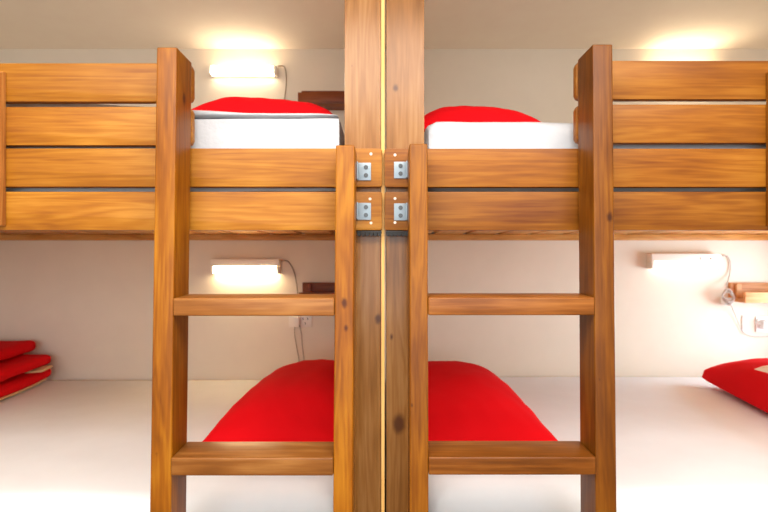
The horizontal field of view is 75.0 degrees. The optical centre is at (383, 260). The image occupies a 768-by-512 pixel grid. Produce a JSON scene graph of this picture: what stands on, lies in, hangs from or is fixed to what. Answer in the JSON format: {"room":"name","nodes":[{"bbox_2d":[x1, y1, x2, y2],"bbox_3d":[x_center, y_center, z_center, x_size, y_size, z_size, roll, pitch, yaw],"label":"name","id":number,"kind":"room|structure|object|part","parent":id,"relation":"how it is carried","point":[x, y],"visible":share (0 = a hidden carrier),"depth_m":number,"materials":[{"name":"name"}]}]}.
{"room":"dormitory","nodes":[
{"label":"dormitory","id":0,"kind":"room"},
{"bbox_2d":[0,49,767,478],"bbox_3d":[0.000,0.014,2.530,4.260,2.132,0.100,0,0,0],"label":"wall","id":1,"kind":"structure","parent":0,"point":[86,305],"depth_m":2.48,"materials":[{"name":"white paint"}]},
{"bbox_2d":[208,65,286,98],"bbox_3d":[-0.668,-0.819,2.452,0.376,0.294,0.054,0,0,0],"label":"wall lamp","id":2,"kind":"object","parent":1,"relation":"attached to","point":[213,71],"visible":0.84,"depth_m":2.42,"materials":[{"name":"beige plastic"}]},
{"bbox_2d":[211,66,273,75],"bbox_3d":[-0.690,-0.930,2.446,0.304,0.041,0.043,0,0,0],"label":"diffuser","id":3,"kind":"object","parent":2,"relation":"attached to","point":[215,70],"depth_m":2.43,"materials":[{"name":"white plastic"}]},
{"bbox_3d":[-0.502,-0.819,2.469,0.044,0.294,0.012,0,0,-17],"label":"cord","id":4,"kind":"part","parent":2,"relation":"part of","materials":[{"name":"white plastic"}]},
{"bbox_2d":[210,259,297,293],"bbox_3d":[-0.632,0.128,2.451,0.423,0.275,0.058,0,0,0],"label":"wall lamp","id":5,"kind":"object","parent":1,"relation":"attached to","point":[216,265],"visible":0.83,"depth_m":2.43,"materials":[{"name":"beige plastic"}]},
{"bbox_2d":[213,266,276,272],"bbox_3d":[-0.677,0.043,2.446,0.307,0.035,0.043,0,0,0],"label":"diffuser","id":6,"kind":"object","parent":5,"relation":"attached to","point":[216,269],"depth_m":2.43,"materials":[{"name":"white plastic"}]},
{"bbox_3d":[-0.464,0.130,2.462,0.087,0.270,0.027,0,0,0],"label":"cord","id":7,"kind":"part","parent":5,"relation":"part of","materials":[{"name":"white plastic"}]},
{"bbox_2d":[292,316,303,359],"bbox_3d":[-0.418,0.416,2.454,0.056,0.286,0.037,0,0,0],"label":"plug","id":8,"kind":"object","parent":1,"relation":"attached to","point":[296,319],"visible":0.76,"depth_m":2.45,"materials":[{"name":"beige plastic"}]},
{"bbox_2d":[289,316,311,326],"bbox_3d":[-0.414,0.294,2.474,0.114,0.067,0.012,0,0,0],"label":"power socket","id":9,"kind":"object","parent":1,"relation":"attached to","point":[305,321],"visible":0.44,"depth_m":2.47,"materials":[{"name":"beige plastic"}]},
{"bbox_2d":[299,282,334,293],"bbox_3d":[-0.224,0.152,2.420,0.357,0.092,0.120,0,0,0],"label":"wall shelf","id":10,"kind":"object","parent":1,"relation":"attached to","point":[307,287],"visible":0.25,"depth_m":2.46,"materials":[{"name":"brown wood"}]},
{"bbox_2d":[298,91,344,109],"bbox_3d":[-0.226,-0.792,2.420,0.362,0.092,0.120,0,0,0],"label":"wall shelf","id":11,"kind":"object","parent":1,"relation":"attached to","point":[329,100],"visible":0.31,"depth_m":2.36,"materials":[{"name":"brown wood"}]},
{"bbox_2d":[646,254,730,285],"bbox_3d":[1.508,0.044,2.451,0.416,0.160,0.058,0,0,0],"label":"wall lamp","id":12,"kind":"object","parent":1,"relation":"attached to","point":[653,261],"visible":1,"depth_m":2.43,"materials":[{"name":"beige plastic"}]},
{"bbox_2d":[654,261,717,267],"bbox_3d":[1.470,0.018,2.446,0.312,0.036,0.043,0,0,0],"label":"diffuser","id":13,"kind":"object","parent":12,"relation":"attached to","point":[657,264],"depth_m":2.43,"materials":[{"name":"white plastic"}]},
{"bbox_3d":[1.682,0.047,2.459,0.071,0.153,0.025,0,0,-40],"label":"cord","id":14,"kind":"part","parent":12,"relation":"part of","materials":[{"name":"white plastic"}]},
{"bbox_2d":[742,316,746,330],"bbox_3d":[1.784,0.309,2.475,0.022,0.077,0.008,0,0,0],"label":"power socket","id":15,"kind":"object","parent":1,"relation":"attached to","point":[744,318],"visible":1,"depth_m":2.47,"materials":[{"name":"white plastic"}]},
{"bbox_2d":[728,282,767,302],"bbox_3d":[1.853,0.152,2.420,0.294,0.092,0.120,0,0,0],"label":"wall shelf","id":16,"kind":"object","parent":1,"relation":"attached to","point":[745,292],"visible":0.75,"depth_m":2.45,"materials":[{"name":"brown wood"}]},
{"bbox_2d":[721,288,767,336],"bbox_3d":[1.784,0.253,2.436,0.305,0.245,0.072,0,0,0],"label":"cable bundle","id":17,"kind":"object","parent":16,"relation":"hanging from","point":[728,301],"visible":1,"depth_m":2.42,"materials":[{"name":"white plastic"}]},
{"bbox_2d":[755,316,767,331],"bbox_3d":[1.882,0.312,2.474,0.084,0.079,0.012,0,0,0],"label":"power socket","id":18,"kind":"object","parent":1,"relation":"attached to","point":[757,329],"visible":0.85,"depth_m":2.47,"materials":[{"name":"white plastic"}]},
{"bbox_2d":[756,318,767,328],"bbox_3d":[1.846,0.304,2.443,0.090,0.057,0.045,0,0,-21],"label":"plug","id":19,"kind":"object","parent":18,"relation":"attached to","point":[763,324],"visible":1,"depth_m":2.44,"materials":[{"name":"white plastic"}]},
{"bbox_2d":[0,0,767,48],"bbox_3d":[0.000,-1.101,0.090,4.260,0.100,4.980,0,0,0],"label":"ceiling","id":20,"kind":"structure","parent":0,"point":[24,24],"depth_m":2.22,"materials":[{"name":"white paint"}]},
{"bbox_2d":[385,479,385,511],"bbox_3d":[0.000,1.130,0.090,4.260,0.100,4.980,0,0,0],"label":"floor","id":21,"kind":"structure","parent":0,"point":[385,479],"depth_m":2.30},
{"bbox_2d":[0,0,381,511],"bbox_3d":[-1.000,0.015,1.802,1.991,2.130,1.354,0,0,0],"label":"bunk bed","id":22,"kind":"object","parent":21,"relation":"on","point":[23,215],"visible":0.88,"depth_m":1.15,"materials":[{"name":"brown wood"}]},
{"bbox_2d":[0,380,333,511],"bbox_3d":[-1.042,0.684,1.839,1.886,0.216,1.271,0,0,0],"label":"mattress","id":23,"kind":"object","parent":22,"relation":"on","point":[74,445],"visible":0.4,"depth_m":1.49,"materials":[{"name":"white fabric"}]},
{"bbox_2d":[0,369,50,399],"bbox_3d":[-1.736,0.540,2.082,0.370,0.070,0.628,0,0,-9],"label":"folded blanket","id":24,"kind":"object","parent":23,"relation":"on","point":[14,385],"visible":0.76,"depth_m":2.17,"materials":[{"name":"red fabric"}]},
{"bbox_2d":[0,354,50,381],"bbox_3d":[-1.742,0.469,2.105,0.375,0.059,0.580,0,0,-9],"label":"folded blanket","id":25,"kind":"object","parent":24,"relation":"on","point":[20,364],"visible":0.88,"depth_m":2.21,"materials":[{"name":"red fabric"}]},
{"bbox_2d":[0,340,35,360],"bbox_3d":[-1.783,0.407,2.126,0.295,0.061,0.570,0,0,-9],"label":"folded blanket","id":26,"kind":"object","parent":25,"relation":"on","point":[8,349],"visible":1,"depth_m":2.28,"materials":[{"name":"red fabric"}]},
{"bbox_2d":[25,365,52,372],"bbox_3d":[-1.639,0.503,2.320,0.145,0.014,0.100,0,0,-9],"label":"folded towel","id":27,"kind":"object","parent":24,"relation":"on","point":[42,368],"visible":0.43,"depth_m":2.30,"materials":[{"name":"beige fabric"}]},
{"bbox_2d":[202,359,333,441],"bbox_3d":[-0.290,0.486,1.870,0.455,0.182,0.820,0,0,5],"label":"pillow","id":28,"kind":"object","parent":23,"relation":"on","point":[294,402],"visible":0.62,"depth_m":1.55,"materials":[{"name":"red fabric"}]},
{"bbox_2d":[6,118,344,191],"bbox_3d":[-1.045,-0.254,1.832,1.880,0.184,1.284,0,0,0],"label":"mattress","id":29,"kind":"object","parent":22,"relation":"on","point":[321,132],"visible":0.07,"depth_m":1.19,"materials":[{"name":"white fabric"}]},
{"bbox_2d":[6,104,338,118],"bbox_3d":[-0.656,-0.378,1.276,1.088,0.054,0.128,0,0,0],"label":"duvet","id":30,"kind":"object","parent":29,"relation":"on","point":[199,114],"visible":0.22,"depth_m":1.22,"materials":[{"name":"white fabric"}]},
{"bbox_2d":[192,97,340,122],"bbox_3d":[-0.362,-0.422,1.590,0.490,0.147,0.480,0,0,0],"label":"pillow","id":31,"kind":"object","parent":29,"relation":"on","point":[226,104],"visible":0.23,"depth_m":1.38,"materials":[{"name":"red fabric"}]},
{"bbox_2d":[150,47,370,511],"bbox_3d":[-0.256,0.313,1.073,0.453,1.534,0.146,0,0,0],"label":"ladder","id":32,"kind":"object","parent":22,"relation":"attached to","point":[173,458],"visible":1,"depth_m":1.04,"materials":[{"name":"brown wood"}]},
{"bbox_3d":[-0.050,0.015,1.197,0.085,2.130,0.060,0,0,0],"label":"post","id":33,"kind":"part","parent":22,"relation":"part of","materials":[{"name":"brown wood"}]},
{"bbox_2d":[384,0,767,511],"bbox_3d":[0.998,0.015,1.802,1.994,2.130,1.354,0,0,0],"label":"bunk bed","id":34,"kind":"object","parent":21,"relation":"on","point":[479,215],"visible":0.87,"depth_m":1.15,"materials":[{"name":"orange wood"}]},
{"bbox_3d":[0.050,0.015,1.197,0.089,2.130,0.060,0,0,0],"label":"post","id":35,"kind":"part","parent":34,"relation":"part of","materials":[{"name":"brown wood"}]},
{"bbox_2d":[394,45,615,511],"bbox_3d":[0.254,0.309,1.073,0.463,1.541,0.146,0,0,0],"label":"ladder","id":36,"kind":"object","parent":34,"relation":"attached to","point":[593,457],"visible":1,"depth_m":1.04,"materials":[{"name":"orange wood"}]},
{"bbox_2d":[424,122,765,191],"bbox_3d":[1.041,-0.252,1.831,1.888,0.182,1.286,0,0,0],"label":"mattress","id":37,"kind":"object","parent":34,"relation":"on","point":[438,135],"visible":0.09,"depth_m":1.20,"materials":[{"name":"white fabric"}]},
{"bbox_2d":[424,106,540,131],"bbox_3d":[0.270,-0.412,1.620,0.400,0.137,0.460,0,0,0],"label":"pillow","id":38,"kind":"object","parent":37,"relation":"on","point":[450,113],"visible":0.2,"depth_m":1.42,"materials":[{"name":"red fabric"}]},
{"bbox_2d":[428,377,767,511],"bbox_3d":[1.042,0.678,1.839,1.886,0.230,1.271,0,0,0],"label":"mattress","id":39,"kind":"object","parent":34,"relation":"on","point":[684,444],"visible":0.48,"depth_m":1.45,"materials":[{"name":"white fabric"}]},
{"bbox_2d":[428,361,557,440],"bbox_3d":[0.276,0.477,1.840,0.430,0.171,0.840,0,0,-3],"label":"pillow","id":40,"kind":"object","parent":39,"relation":"on","point":[467,401],"visible":0.72,"depth_m":1.52,"materials":[{"name":"red fabric"}]},
{"bbox_2d":[700,358,767,412],"bbox_3d":[1.622,0.471,1.750,0.560,0.182,0.940,0,0,10],"label":"pillow","id":41,"kind":"object","parent":39,"relation":"on","point":[740,379],"visible":0.98,"depth_m":1.97,"materials":[{"name":"red fabric"}]},
{"bbox_2d":[755,365,767,372],"bbox_3d":[1.399,0.384,1.780,0.110,0.026,0.080,0,0,-6],"label":"folded cloth","id":42,"kind":"object","parent":41,"relation":"on","point":[762,368],"visible":1,"depth_m":1.78,"materials":[{"name":"white fabric"}]},
{"bbox_3d":[-0.003,0.014,1.827,0.007,2.132,1.307,0,0,0],"label":"wall","id":43,"kind":"structure","parent":0,"visible":0},
{"bbox_2d":[381,0,384,511],"bbox_3d":[-0.003,0.014,1.170,0.007,2.132,0.006,0,0,0],"label":"trim","id":44,"kind":"structure","parent":43,"relation":"attached to","point":[382,1],"depth_m":1.17,"materials":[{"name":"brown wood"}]}
]}

